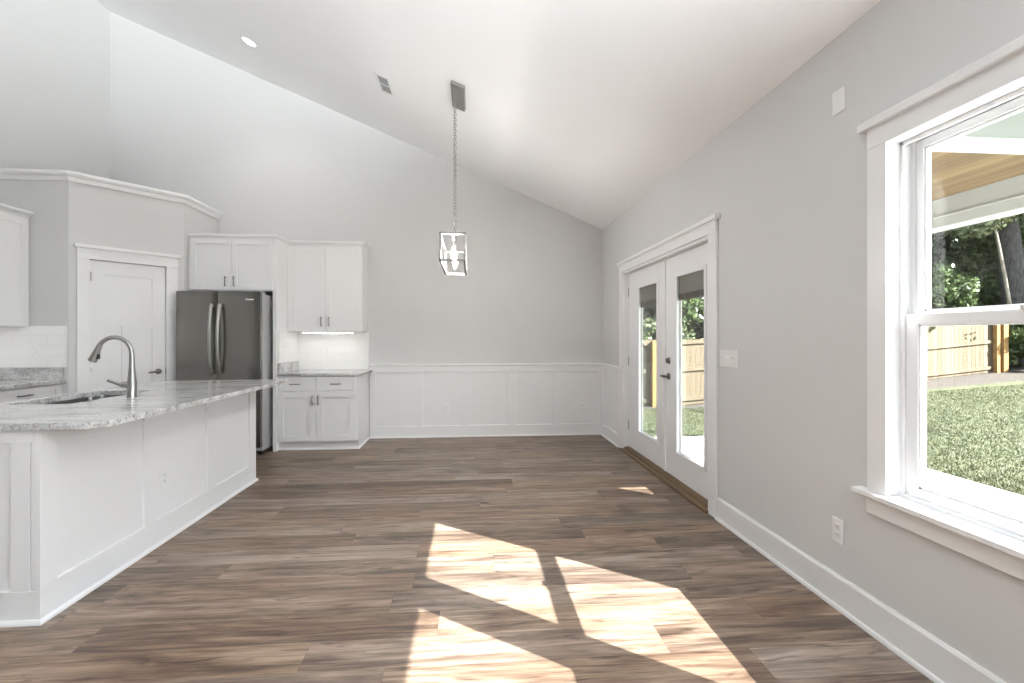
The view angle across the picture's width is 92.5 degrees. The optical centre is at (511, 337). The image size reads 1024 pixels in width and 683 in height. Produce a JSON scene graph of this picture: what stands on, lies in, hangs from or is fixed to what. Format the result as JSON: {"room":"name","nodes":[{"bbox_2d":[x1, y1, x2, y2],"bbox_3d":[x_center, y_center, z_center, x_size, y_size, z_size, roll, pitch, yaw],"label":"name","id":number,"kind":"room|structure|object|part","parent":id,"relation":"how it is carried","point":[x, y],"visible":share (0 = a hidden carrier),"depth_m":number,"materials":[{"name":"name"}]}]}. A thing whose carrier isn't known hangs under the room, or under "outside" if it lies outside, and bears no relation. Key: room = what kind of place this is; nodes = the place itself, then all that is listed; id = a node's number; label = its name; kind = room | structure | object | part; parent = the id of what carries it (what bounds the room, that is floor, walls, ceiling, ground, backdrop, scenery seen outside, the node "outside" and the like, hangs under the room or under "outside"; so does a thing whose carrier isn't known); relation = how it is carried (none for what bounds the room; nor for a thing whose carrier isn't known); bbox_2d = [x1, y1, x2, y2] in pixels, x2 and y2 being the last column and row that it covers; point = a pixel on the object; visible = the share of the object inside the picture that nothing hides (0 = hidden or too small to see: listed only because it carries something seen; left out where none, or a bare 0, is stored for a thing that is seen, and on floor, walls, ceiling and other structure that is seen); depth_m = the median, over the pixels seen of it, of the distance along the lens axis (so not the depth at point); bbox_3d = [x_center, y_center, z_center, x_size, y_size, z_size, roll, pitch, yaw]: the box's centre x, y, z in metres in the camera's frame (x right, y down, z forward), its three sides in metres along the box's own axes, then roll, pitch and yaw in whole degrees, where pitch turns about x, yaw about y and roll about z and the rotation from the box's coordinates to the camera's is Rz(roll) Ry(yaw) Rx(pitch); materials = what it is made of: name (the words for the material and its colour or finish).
{"room":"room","nodes":[
{"label":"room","id":0,"kind":"room"},
{"bbox_2d":[0,0,109,178],"bbox_3d":[-4.684,-1.363,0.606,0.150,5.607,11.188,0,0,-5],"label":"wall","id":1,"kind":"structure","parent":0,"point":[55,54],"depth_m":5.36,"materials":[{"name":"beige paint"}]},
{"bbox_2d":[0,203,33,326],"bbox_3d":[-4.683,-0.647,3.755,0.375,1.110,1.865,0,0,-5],"label":"upper cabinet","id":2,"kind":"object","parent":1,"relation":"attached to","point":[14,221],"visible":1,"depth_m":4.54,"materials":[{"name":"white paint"}]},
{"bbox_3d":[-4.530,-1.172,3.768,0.044,0.060,1.865,0,0,-5],"label":"crown","id":3,"kind":"part","parent":2,"relation":"part of","materials":[{"name":"white paint"}]},
{"bbox_2d":[0,179,218,393],"bbox_3d":[-4.355,-0.133,5.483,1.319,2.905,1.522,0,0,-5],"label":"wall","id":4,"kind":"structure","parent":0,"point":[66,213],"depth_m":4.76,"materials":[{"name":"beige paint"}]},
{"bbox_2d":[0,326,66,367],"bbox_3d":[-4.618,0.086,4.692,0.661,0.396,0.010,0,0,-5],"label":"tile backsplash","id":5,"kind":"structure","parent":4,"relation":"attached to","point":[51,341],"depth_m":4.69,"materials":[{"name":"white tile"}]},
{"bbox_2d":[23,345,36,356],"bbox_3d":[-4.605,0.129,4.681,0.118,0.118,0.014,0,0,-5],"label":"wall switch","id":6,"kind":"object","parent":5,"relation":"attached to","point":[28,350],"visible":1,"depth_m":4.68,"materials":[{"name":"white plastic"}]},
{"bbox_2d":[0,168,222,219],"bbox_3d":[-4.130,-1.558,5.315,0.562,0.092,2.084,0,0,36],"label":"trim","id":7,"kind":"structure","parent":4,"relation":"attached to","point":[5,173],"depth_m":4.92,"materials":[{"name":"white paint"}]},
{"bbox_2d":[74,243,180,391],"bbox_3d":[-3.985,0.202,5.119,0.096,2.236,0.906,0,0,36],"label":"door","id":8,"kind":"structure","parent":4,"relation":"in","point":[133,302],"depth_m":5.09,"materials":[{"name":"white paint"}]},
{"bbox_3d":[-3.842,0.365,5.284,0.060,0.062,0.134,0,0,36],"label":"lever handle","id":9,"kind":"part","parent":8,"relation":"part of","materials":[{"name":"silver metal"}]},
{"bbox_2d":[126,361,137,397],"bbox_3d":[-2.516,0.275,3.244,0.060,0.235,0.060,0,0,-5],"label":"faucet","id":10,"kind":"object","parent":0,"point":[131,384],"depth_m":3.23,"materials":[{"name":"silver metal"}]},
{"bbox_2d":[110,12,602,436],"bbox_3d":[-1.918,-1.385,6.526,6.649,5.649,0.150,0,0,-5],"label":"wall","id":11,"kind":"structure","parent":0,"point":[264,155],"depth_m":6.46,"materials":[{"name":"beige paint"}]},
{"bbox_2d":[278,331,368,369],"bbox_3d":[-2.310,0.171,6.090,0.909,0.489,0.652,0,0,-5],"label":"tile backsplash","id":12,"kind":"structure","parent":11,"relation":"attached to","point":[348,350],"depth_m":6.39,"materials":[{"name":"white tile"}]},
{"bbox_2d":[325,346,330,354],"bbox_3d":[-2.403,0.170,6.393,0.072,0.118,0.009,0,0,-5],"label":"wall outlet","id":13,"kind":"object","parent":12,"relation":"attached to","point":[327,348],"visible":1,"depth_m":6.39,"materials":[{"name":"white plastic"}]},
{"bbox_2d":[288,240,370,331],"bbox_3d":[-2.309,-0.635,6.226,0.934,1.121,0.382,0,0,-5],"label":"upper cabinet","id":14,"kind":"object","parent":11,"relation":"attached to","point":[328,280],"visible":1,"depth_m":6.08,"materials":[{"name":"white paint"}]},
{"bbox_3d":[-2.537,-0.606,6.063,0.449,1.048,0.020,0,0,-5],"label":"door","id":15,"kind":"part","parent":14,"relation":"part of","materials":[{"name":"white paint"}]},
{"bbox_2d":[303,332,353,332],"bbox_3d":[-2.299,-0.066,6.125,0.610,0.018,0.050,0,0,-5],"label":"light","id":16,"kind":"object","parent":14,"relation":"attached to","point":[303,332],"visible":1,"depth_m":6.10,"materials":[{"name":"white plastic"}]},
{"bbox_3d":[-2.310,-1.169,6.234,0.934,0.054,0.366,0,0,-5],"label":"crown","id":17,"kind":"part","parent":14,"relation":"part of","materials":[{"name":"white paint"}]},
{"bbox_3d":[-2.105,-0.606,6.099,0.409,1.048,0.020,0,0,-5],"label":"door","id":18,"kind":"part","parent":14,"relation":"part of","materials":[{"name":"white paint"}]},
{"bbox_2d":[443,404,447,412],"bbox_3d":[-0.882,0.942,6.526,0.072,0.118,0.009,0,0,-5],"label":"wall outlet","id":19,"kind":"object","parent":11,"relation":"attached to","point":[445,406],"visible":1,"depth_m":6.52,"materials":[{"name":"white plastic"}]},
{"bbox_2d":[369,363,601,438],"bbox_3d":[-0.313,0.835,6.566,3.122,0.971,0.038,0,0,-5],"label":"wainscoting","id":20,"kind":"structure","parent":11,"relation":"attached to","point":[407,400],"depth_m":6.57,"materials":[{"name":"white paint"}]},
{"bbox_2d":[581,403,585,410],"bbox_3d":[0.976,0.942,6.682,0.072,0.118,0.009,0,0,-5],"label":"wall outlet","id":21,"kind":"object","parent":11,"relation":"attached to","point":[583,405],"visible":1,"depth_m":6.68,"materials":[{"name":"white plastic"}]},
{"bbox_2d":[0,435,933,682],"bbox_3d":[-1.515,1.380,0.871,6.509,0.120,11.488,0,0,-5],"label":"floor","id":22,"kind":"structure","parent":0,"point":[556,558],"depth_m":2.57,"materials":[{"name":"brown wood"}]},
{"bbox_2d":[0,384,60,402],"bbox_3d":[-4.472,0.878,2.970,0.665,0.884,3.465,0,0,-5],"label":"base cabinet","id":23,"kind":"object","parent":22,"relation":"on","point":[8,395],"visible":0.21,"depth_m":4.36,"materials":[{"name":"white paint"}]},
{"bbox_2d":[0,367,65,389],"bbox_3d":[-4.477,0.360,2.970,0.654,0.150,3.465,0,0,-5],"label":"countertop","id":24,"kind":"structure","parent":23,"relation":"on","point":[10,378],"depth_m":4.67,"materials":[{"name":"grey stone"}]},
{"bbox_2d":[0,391,257,627],"bbox_3d":[-2.660,0.872,3.363,0.809,0.896,2.309,0,0,-5],"label":"kitchen island","id":25,"kind":"object","parent":22,"relation":"on","point":[78,508],"visible":0.73,"depth_m":2.65,"materials":[{"name":"white paint"}]},
{"bbox_3d":[-2.660,1.310,3.363,0.809,0.021,2.309,0,0,-5],"label":"shoe moulding","id":26,"kind":"part","parent":25,"relation":"part of","materials":[{"name":"white paint"}]},
{"bbox_2d":[0,379,287,430],"bbox_3d":[-2.560,0.408,3.392,1.113,0.032,2.352,0,0,-5],"label":"island countertop","id":27,"kind":"structure","parent":25,"relation":"on","point":[155,398],"depth_m":2.92,"materials":[{"name":"grey stone"}]},
{"bbox_2d":[45,395,120,403],"bbox_3d":[-2.836,0.520,3.270,0.387,0.190,0.784,0,0,-5],"label":"sink","id":28,"kind":"object","parent":27,"relation":"in","point":[98,396],"visible":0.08,"depth_m":3.44,"materials":[{"name":"silver metal"}]},
{"bbox_2d":[86,396,94,401],"bbox_3d":[-2.590,0.375,3.010,0.042,0.034,0.042,0,0,-5],"label":"button","id":29,"kind":"object","parent":27,"relation":"on","point":[90,399],"visible":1,"depth_m":3.00,"materials":[{"name":"silver metal"}]},
{"bbox_2d":[88,335,137,397],"bbox_3d":[-2.633,0.187,3.228,0.296,0.409,0.073,0,0,-5],"label":"kitchen faucet","id":30,"kind":"object","parent":27,"relation":"on","point":[131,384],"visible":1,"depth_m":3.22,"materials":[{"name":"silver metal"}]},
{"bbox_3d":[-2.613,0.075,3.235,0.225,0.184,0.033,0,0,-5],"label":"spout","id":31,"kind":"part","parent":30,"relation":"part of","materials":[{"name":"silver metal"}]},
{"bbox_3d":[-2.578,0.301,3.216,0.137,0.065,0.042,0,0,-22],"label":"lever","id":32,"kind":"part","parent":30,"relation":"part of","materials":[{"name":"silver metal"}]},
{"bbox_2d":[160,468,167,488],"bbox_3d":[-2.264,0.912,3.187,0.009,0.118,0.072,0,0,-5],"label":"wall outlet","id":33,"kind":"object","parent":25,"relation":"attached to","point":[164,472],"visible":1,"depth_m":3.18,"materials":[{"name":"white plastic"}]},
{"bbox_2d":[176,291,272,454],"bbox_3d":[-3.264,0.399,5.748,0.886,1.842,0.900,0,0,-5],"label":"refrigerator","id":34,"kind":"object","parent":22,"relation":"on","point":[221,335],"visible":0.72,"depth_m":5.40,"materials":[{"name":"silver metal"}]},
{"bbox_3d":[-3.464,0.044,5.404,0.430,1.112,0.068,0,0,-5],"label":"door","id":35,"kind":"part","parent":34,"relation":"part of","materials":[{"name":"silver metal"}]},
{"bbox_3d":[-3.287,0.010,5.342,0.033,0.769,0.096,0,0,-5],"label":"handle","id":36,"kind":"part","parent":34,"relation":"part of","materials":[{"name":"silver metal"}]},
{"bbox_3d":[-3.203,0.010,5.349,0.033,0.769,0.096,0,0,-5],"label":"handle","id":37,"kind":"part","parent":34,"relation":"part of","materials":[{"name":"silver metal"}]},
{"bbox_3d":[-3.020,0.044,5.441,0.452,1.112,0.068,0,0,-5],"label":"door","id":38,"kind":"part","parent":34,"relation":"part of","materials":[{"name":"silver metal"}]},
{"bbox_3d":[-3.236,0.914,5.423,0.886,0.612,0.068,0,0,-5],"label":"freezer drawer","id":39,"kind":"part","parent":34,"relation":"part of","materials":[{"name":"silver metal"}]},
{"bbox_2d":[187,233,288,451],"bbox_3d":[-3.233,0.064,5.962,0.993,2.512,0.753,0,0,-5],"label":"tall cabinet","id":40,"kind":"object","parent":22,"relation":"on","point":[216,262],"visible":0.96,"depth_m":5.65,"materials":[{"name":"white paint"}]},
{"bbox_3d":[-3.448,-0.845,5.613,0.448,0.586,0.020,0,0,-5],"label":"door","id":41,"kind":"part","parent":40,"relation":"part of","materials":[{"name":"white paint"}]},
{"bbox_3d":[-3.221,-1.170,5.815,0.993,0.044,0.390,0,0,-5],"label":"crown","id":42,"kind":"part","parent":40,"relation":"part of","materials":[{"name":"white paint"}]},
{"bbox_3d":[-2.998,-0.845,5.651,0.448,0.586,0.020,0,0,-5],"label":"door","id":43,"kind":"part","parent":40,"relation":"part of","materials":[{"name":"white paint"}]},
{"bbox_3d":[-2.782,0.082,6.027,0.039,2.476,0.697,0,0,-5],"label":"panel","id":44,"kind":"part","parent":40,"relation":"part of","materials":[{"name":"white paint"}]},
{"bbox_2d":[277,373,369,449],"bbox_3d":[-2.299,0.883,6.062,0.928,0.873,0.708,0,0,-5],"label":"base cabinet","id":45,"kind":"object","parent":22,"relation":"on","point":[314,412],"visible":0.98,"depth_m":5.76,"materials":[{"name":"white paint"}]},
{"bbox_3d":[-2.514,0.540,5.736,0.441,0.164,0.020,0,0,-5],"label":"drawer","id":46,"kind":"part","parent":45,"relation":"part of","materials":[{"name":"white paint"}]},
{"bbox_3d":[-2.514,0.924,5.736,0.441,0.584,0.020,0,0,-5],"label":"door","id":47,"kind":"part","parent":45,"relation":"part of","materials":[{"name":"white paint"}]},
{"bbox_2d":[277,361,371,375],"bbox_3d":[-2.287,0.373,6.074,0.954,0.146,0.687,0,0,-5],"label":"countertop","id":48,"kind":"structure","parent":45,"relation":"on","point":[287,368],"depth_m":5.88,"materials":[{"name":"grey stone"}]},
{"bbox_3d":[-2.071,0.540,5.774,0.440,0.164,0.020,0,0,-5],"label":"drawer","id":49,"kind":"part","parent":45,"relation":"part of","materials":[{"name":"white paint"}]},
{"bbox_3d":[-2.071,0.924,5.774,0.440,0.584,0.020,0,0,-5],"label":"door","id":50,"kind":"part","parent":45,"relation":"part of","materials":[{"name":"white paint"}]},
{"bbox_2d":[98,0,880,228],"bbox_3d":[-1.446,-2.858,0.876,6.649,2.882,11.488,0,0,-5],"label":"ceiling","id":51,"kind":"structure","parent":0,"point":[580,109],"depth_m":4.03,"materials":[{"name":"paint"}]},
{"bbox_2d":[240,36,257,47],"bbox_3d":[-2.871,-3.228,5.347,0.165,0.072,0.179,0,0,1],"label":"recessed light","id":52,"kind":"object","parent":51,"relation":"in","point":[248,41],"visible":1,"depth_m":5.34,"materials":[{"name":"white plastic"}]},
{"bbox_2d":[373,71,395,97],"bbox_3d":[-1.305,-2.594,5.027,0.158,0.068,0.390,0,0,-5],"label":"ceiling vent","id":53,"kind":"object","parent":51,"relation":"in","point":[384,83],"visible":1,"depth_m":5.01,"materials":[{"name":"white plastic"}]},
{"bbox_2d":[439,80,466,274],"bbox_3d":[-0.541,-1.475,4.596,0.226,1.653,0.930,0,0,-5],"label":"pendant light","id":54,"kind":"object","parent":51,"relation":"hanging from","point":[457,89],"visible":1,"depth_m":4.43,"materials":[{"name":"silver metal"}]},
{"bbox_3d":[-0.541,-0.770,4.596,0.226,0.245,0.930,0,0,-5],"label":"lantern frame","id":55,"kind":"part","parent":54,"relation":"part of","materials":[{"name":"silver metal"}]},
{"bbox_2d":[450,239,456,261],"bbox_3d":[-0.522,-0.779,4.372,0.057,0.208,0.057,0,0,-5],"label":"bulb","id":56,"kind":"object","parent":54,"relation":"attached to","point":[453,254],"depth_m":4.36,"materials":[{"name":"beige glass"}]},
{"bbox_3d":[-0.523,-1.584,4.432,0.021,1.393,0.021,0,0,40],"label":"chain","id":57,"kind":"part","parent":54,"relation":"part of","materials":[{"name":"silver metal"}]},
{"bbox_2d":[452,249,457,268],"bbox_3d":[-0.561,-0.779,4.830,0.057,0.208,0.057,0,0,-5],"label":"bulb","id":58,"kind":"object","parent":54,"relation":"attached to","point":[455,263],"depth_m":4.82,"materials":[{"name":"white glass"}]},
{"bbox_3d":[-0.551,-1.584,4.761,0.021,1.393,0.021,0,0,40],"label":"chain","id":59,"kind":"part","parent":54,"relation":"part of","materials":[{"name":"silver metal"}]},
{"bbox_2d":[603,0,1023,682],"bbox_3d":[1.788,-0.032,1.147,0.160,2.944,11.188,0,0,-5],"label":"wall","id":60,"kind":"structure","parent":0,"point":[786,180],"depth_m":2.54,"materials":[{"name":"beige paint"}]},
{"bbox_2d":[601,363,618,446],"bbox_3d":[1.256,0.835,6.308,0.038,0.971,0.813,0,0,-5],"label":"wainscoting","id":61,"kind":"structure","parent":60,"relation":"attached to","point":[609,373],"depth_m":6.31,"materials":[{"name":"white paint"}]},
{"bbox_2d":[617,214,719,517],"bbox_3d":[1.464,0.211,4.744,0.205,2.218,2.400,0,0,-5],"label":"door","id":62,"kind":"structure","parent":60,"relation":"in","point":[683,265],"depth_m":4.54,"materials":[{"name":"white paint"}]},
{"bbox_3d":[1.425,0.240,5.147,0.014,1.642,0.582,0,0,-5],"label":"glass moulding","id":63,"kind":"part","parent":62,"relation":"part of","materials":[{"name":"white paint"}]},
{"bbox_2d":[641,284,655,301],"bbox_3d":[1.451,-0.473,5.149,0.013,0.156,0.518,0,0,-5],"label":"blind","id":64,"kind":"object","parent":62,"relation":"attached to","point":[648,291],"depth_m":5.18,"materials":[{"name":"grey fabric"}]},
{"bbox_3d":[1.451,-0.364,5.149,0.016,0.058,0.518,0,0,-5],"label":"rail","id":65,"kind":"part","parent":62,"relation":"part of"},
{"bbox_3d":[1.438,0.362,4.621,0.067,0.066,0.116,0,0,-5],"label":"lever handle","id":66,"kind":"part","parent":62,"relation":"part of","materials":[{"name":"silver metal"}]},
{"bbox_3d":[1.508,0.240,4.150,0.014,1.642,0.582,0,0,-5],"label":"glass moulding","id":67,"kind":"part","parent":62,"relation":"part of","materials":[{"name":"clear glass"}]},
{"bbox_3d":[1.534,-0.364,4.152,0.016,0.058,0.518,0,0,-5],"label":"rail","id":68,"kind":"part","parent":62,"relation":"part of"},
{"bbox_2d":[679,269,703,293],"bbox_3d":[1.535,-0.473,4.152,0.013,0.156,0.518,0,0,-5],"label":"blind","id":69,"kind":"object","parent":62,"relation":"attached to","point":[693,282],"depth_m":4.17,"materials":[{"name":"grey fabric"}]},
{"bbox_2d":[720,350,737,367],"bbox_3d":[1.511,0.144,3.402,0.014,0.117,0.225,0,0,-5],"label":"wall switch","id":70,"kind":"object","parent":60,"relation":"attached to","point":[728,358],"visible":1,"depth_m":3.39,"materials":[{"name":"white plastic"}]},
{"bbox_2d":[832,516,843,544],"bbox_3d":[1.597,0.945,2.404,0.009,0.118,0.072,0,0,-5],"label":"wall outlet","id":71,"kind":"object","parent":60,"relation":"attached to","point":[837,524],"visible":1,"depth_m":2.40,"materials":[{"name":"white plastic"}]},
{"bbox_2d":[834,522,839,529],"bbox_3d":[1.595,0.925,2.403,0.004,0.028,0.034,0,0,-5],"label":"socket","id":72,"kind":"object","parent":71,"relation":"attached to","point":[836,524],"depth_m":2.40,"materials":[{"name":"white plastic"}]},
{"bbox_2d":[834,531,839,538],"bbox_3d":[1.595,0.965,2.403,0.004,0.028,0.034,0,0,-5],"label":"socket","id":73,"kind":"object","parent":71,"relation":"attached to","point":[836,533],"depth_m":2.40,"materials":[{"name":"white plastic"}]},
{"bbox_2d":[832,85,845,116],"bbox_3d":[1.600,-1.158,2.399,0.005,0.114,0.082,0,0,-5],"label":"blank plate","id":74,"kind":"object","parent":60,"relation":"attached to","point":[838,97],"visible":1,"depth_m":2.39,"materials":[{"name":"white plastic"}]},
{"bbox_2d":[715,497,1006,682],"bbox_3d":[1.825,1.240,-0.434,0.030,0.160,8.030,0,0,-5],"label":"baseboard","id":75,"kind":"structure","parent":60,"relation":"attached to","point":[935,659],"depth_m":2.23,"materials":[{"name":"white paint"}]},
{"bbox_2d":[851,35,1023,580],"bbox_3d":[1.704,-0.091,1.159,0.104,1.752,2.216,0,0,-5],"label":"trim","id":76,"kind":"structure","parent":60,"relation":"attached to","point":[1003,67],"depth_m":2.04,"materials":[{"name":"white paint"}]},
{"bbox_2d":[890,79,1023,541],"bbox_3d":[1.742,-0.081,1.636,0.159,1.562,1.010,0,0,-5],"label":"window","id":77,"kind":"structure","parent":60,"relation":"in","point":[911,312],"depth_m":2.07,"materials":[{"name":"white paint"}]},
{"bbox_3d":[1.747,0.287,1.636,0.034,0.773,0.946,0,0,-5],"label":"sash","id":78,"kind":"part","parent":77,"relation":"part of","materials":[{"name":"white paint"}]},
{"bbox_3d":[1.788,-0.452,1.640,0.034,0.773,0.946,0,0,-5],"label":"sash","id":79,"kind":"part","parent":77,"relation":"part of","materials":[{"name":"white paint"}]},
{"label":"outside","id":80,"kind":"structure","parent":0,"visible":0},
{"bbox_2d":[643,366,1023,494],"bbox_3d":[22.532,-0.111,17.941,44.100,4.376,48.000,0,0,-5],"label":"ground","id":81,"kind":"structure","parent":80,"point":[1015,376],"depth_m":9.47,"materials":[{"name":"green plant"}]},
{"bbox_2d":[643,340,655,406],"bbox_3d":[1.843,1.015,11.968,3.452,1.952,0.150,0,0,-1],"label":"wooden fence","id":82,"kind":"object","parent":81,"relation":"on","point":[649,346],"visible":0.16,"depth_m":12.04,"materials":[{"name":"brown wood"}]},
{"bbox_3d":[1.821,0.149,12.005,3.300,0.085,0.040,0,0,-1],"label":"rail","id":83,"kind":"part","parent":82,"relation":"part of","materials":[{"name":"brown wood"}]},
{"bbox_3d":[1.821,0.819,12.005,3.300,0.085,0.040,0,0,-1],"label":"rail","id":84,"kind":"part","parent":82,"relation":"part of","materials":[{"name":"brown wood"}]},
{"bbox_3d":[1.821,1.549,12.005,3.300,0.085,0.040,0,0,-1],"label":"rail","id":85,"kind":"part","parent":82,"relation":"part of","materials":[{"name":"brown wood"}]},
{"bbox_3d":[3.472,1.036,11.968,0.110,1.910,0.110,0,0,-1],"label":"post","id":86,"kind":"part","parent":82,"relation":"part of","materials":[{"name":"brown wood"}]},
{"bbox_2d":[643,305,655,316],"bbox_3d":[2.205,-1.732,14.931,5.618,7.400,4.361,0,0,10],"label":"tree","id":87,"kind":"object","parent":81,"relation":"on","point":[652,311],"visible":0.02,"depth_m":14.45,"materials":[{"name":"green plant"}]},
{"bbox_2d":[643,330,655,339],"bbox_3d":[2.908,0.400,13.037,2.167,3.070,1.935,0,0,-20],"label":"shrub","id":88,"kind":"object","parent":81,"relation":"on","point":[649,337],"visible":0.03,"depth_m":12.41,"materials":[{"name":"green plant"}]},
{"bbox_2d":[643,307,695,339],"bbox_3d":[3.906,0.152,13.498,2.170,3.569,2.425,0,0,34],"label":"shrub","id":89,"kind":"object","parent":81,"relation":"on","point":[650,326],"visible":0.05,"depth_m":12.67,"materials":[{"name":"green plant"}]},
{"bbox_2d":[643,309,703,339],"bbox_3d":[4.830,-1.752,14.728,3.798,7.316,4.972,0,0,-41],"label":"tree","id":90,"kind":"object","parent":81,"relation":"on","point":[648,313],"visible":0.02,"depth_m":14.80,"materials":[{"name":"green plant"}]},
{"bbox_2d":[682,297,703,326],"bbox_3d":[6.345,-1.854,15.135,4.254,7.182,4.500,0,0,14],"label":"tree","id":91,"kind":"object","parent":81,"relation":"on","point":[689,306],"visible":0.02,"depth_m":13.71,"materials":[{"name":"green plant"}]},
{"bbox_2d":[683,297,703,339],"bbox_3d":[5.480,-2.592,17.382,4.614,8.810,5.149,0,0,-35],"label":"tree","id":92,"kind":"object","parent":81,"relation":"on","point":[699,329],"visible":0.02,"depth_m":14.80,"materials":[{"name":"green plant"}]},
{"bbox_2d":[643,384,1023,495],"bbox_3d":[7.933,1.362,5.569,12.447,0.635,12.847,0,0,-5],"label":"grass","id":93,"kind":"structure","parent":81,"relation":"on","point":[981,468],"depth_m":7.64,"materials":[{"name":"green plant"}]},
{"bbox_2d":[682,325,999,404],"bbox_3d":[8.653,0.663,12.854,10.092,2.656,0.150,0,0,-10],"label":"wooden fence","id":94,"kind":"object","parent":81,"relation":"on","point":[950,353],"visible":0.11,"depth_m":13.49,"materials":[{"name":"brown wood"}]},
{"bbox_3d":[8.626,-0.212,12.887,9.940,0.807,0.040,0,0,-10],"label":"rail","id":95,"kind":"part","parent":94,"relation":"part of","materials":[{"name":"brown wood"}]},
{"bbox_3d":[8.626,0.458,12.887,9.940,0.807,0.040,0,0,-10],"label":"rail","id":96,"kind":"part","parent":94,"relation":"part of","materials":[{"name":"brown wood"}]},
{"bbox_3d":[8.626,1.188,12.887,9.940,0.807,0.040,0,0,-10],"label":"rail","id":97,"kind":"part","parent":94,"relation":"part of","materials":[{"name":"brown wood"}]},
{"bbox_3d":[13.531,0.314,13.682,0.110,1.910,0.110,0,0,-10],"label":"post","id":98,"kind":"part","parent":94,"relation":"part of","materials":[{"name":"brown wood"}]},
{"bbox_2d":[931,263,983,340],"bbox_3d":[12.841,-0.525,15.075,2.603,3.362,3.074,0,0,19],"label":"shrub","id":99,"kind":"object","parent":81,"relation":"on","point":[957,289],"visible":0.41,"depth_m":14.20,"materials":[{"name":"green plant"}]},
{"bbox_2d":[931,213,1023,308],"bbox_3d":[13.503,-3.543,16.633,6.225,9.121,5.395,0,0,42],"label":"tree","id":100,"kind":"object","parent":81,"relation":"on","point":[964,269],"visible":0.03,"depth_m":15.00,"materials":[{"name":"green plant"}]},
{"bbox_2d":[931,216,1023,305],"bbox_3d":[18.933,-5.563,21.659,8.229,12.925,9.632,0,0,-13],"label":"tree","id":101,"kind":"object","parent":81,"relation":"on","point":[941,247],"visible":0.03,"depth_m":19.14,"materials":[{"name":"green plant"}]},
{"bbox_2d":[947,216,1023,305],"bbox_3d":[18.029,-3.616,15.379,5.876,9.155,5.385,0,0,-5],"label":"tree","id":102,"kind":"object","parent":81,"relation":"on","point":[987,246],"visible":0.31,"depth_m":16.30,"materials":[{"name":"green plant"}]},
{"bbox_2d":[1000,324,1008,372],"bbox_3d":[13.718,0.265,13.671,0.140,1.920,0.140,0,0,-5],"label":"fence post","id":103,"kind":"object","parent":81,"relation":"on","point":[1004,329],"visible":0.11,"depth_m":13.61,"materials":[{"name":"brown wood"}]},
{"bbox_2d":[994,213,1023,365],"bbox_3d":[13.974,-3.427,14.534,2.925,8.920,2.779,0,0,44],"label":"tree","id":104,"kind":"object","parent":81,"relation":"on","point":[1006,285],"visible":0.02,"depth_m":14.44,"materials":[{"name":"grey plant"}]},
{"bbox_2d":[997,215,1023,363],"bbox_3d":[15.120,-4.211,14.984,3.986,10.405,5.282,0,0,11],"label":"tree","id":105,"kind":"object","parent":81,"relation":"on","point":[1009,236],"visible":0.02,"depth_m":14.78,"materials":[{"name":"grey plant"}]},
{"bbox_2d":[1009,324,1023,366],"bbox_3d":[14.842,0.132,13.845,2.171,1.889,1.847,0,0,-11],"label":"shrub","id":106,"kind":"object","parent":81,"relation":"on","point":[1016,340],"visible":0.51,"depth_m":13.98,"materials":[{"name":"green plant"}]},
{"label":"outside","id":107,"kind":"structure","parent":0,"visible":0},
{"bbox_2d":[654,436,1023,518],"bbox_3d":[3.342,1.607,2.011,3.083,0.325,10.450,0,0,-5],"label":"patio","id":108,"kind":"structure","parent":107,"point":[1007,502],"depth_m":4.67,"materials":[{"name":"concrete"}]},
{"bbox_3d":[1.869,0.130,1.230,0.014,2.980,11.340,0,0,-5],"label":"wall","id":109,"kind":"structure","parent":0,"visible":0},
{"bbox_2d":[931,111,1023,233],"bbox_3d":[3.086,-1.245,4.834,3.043,0.470,4.980,0,0,-5],"label":"porch roof","id":110,"kind":"structure","parent":109,"relation":"attached to","point":[977,176],"depth_m":4.00,"materials":[{"name":"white wood"}]}
]}

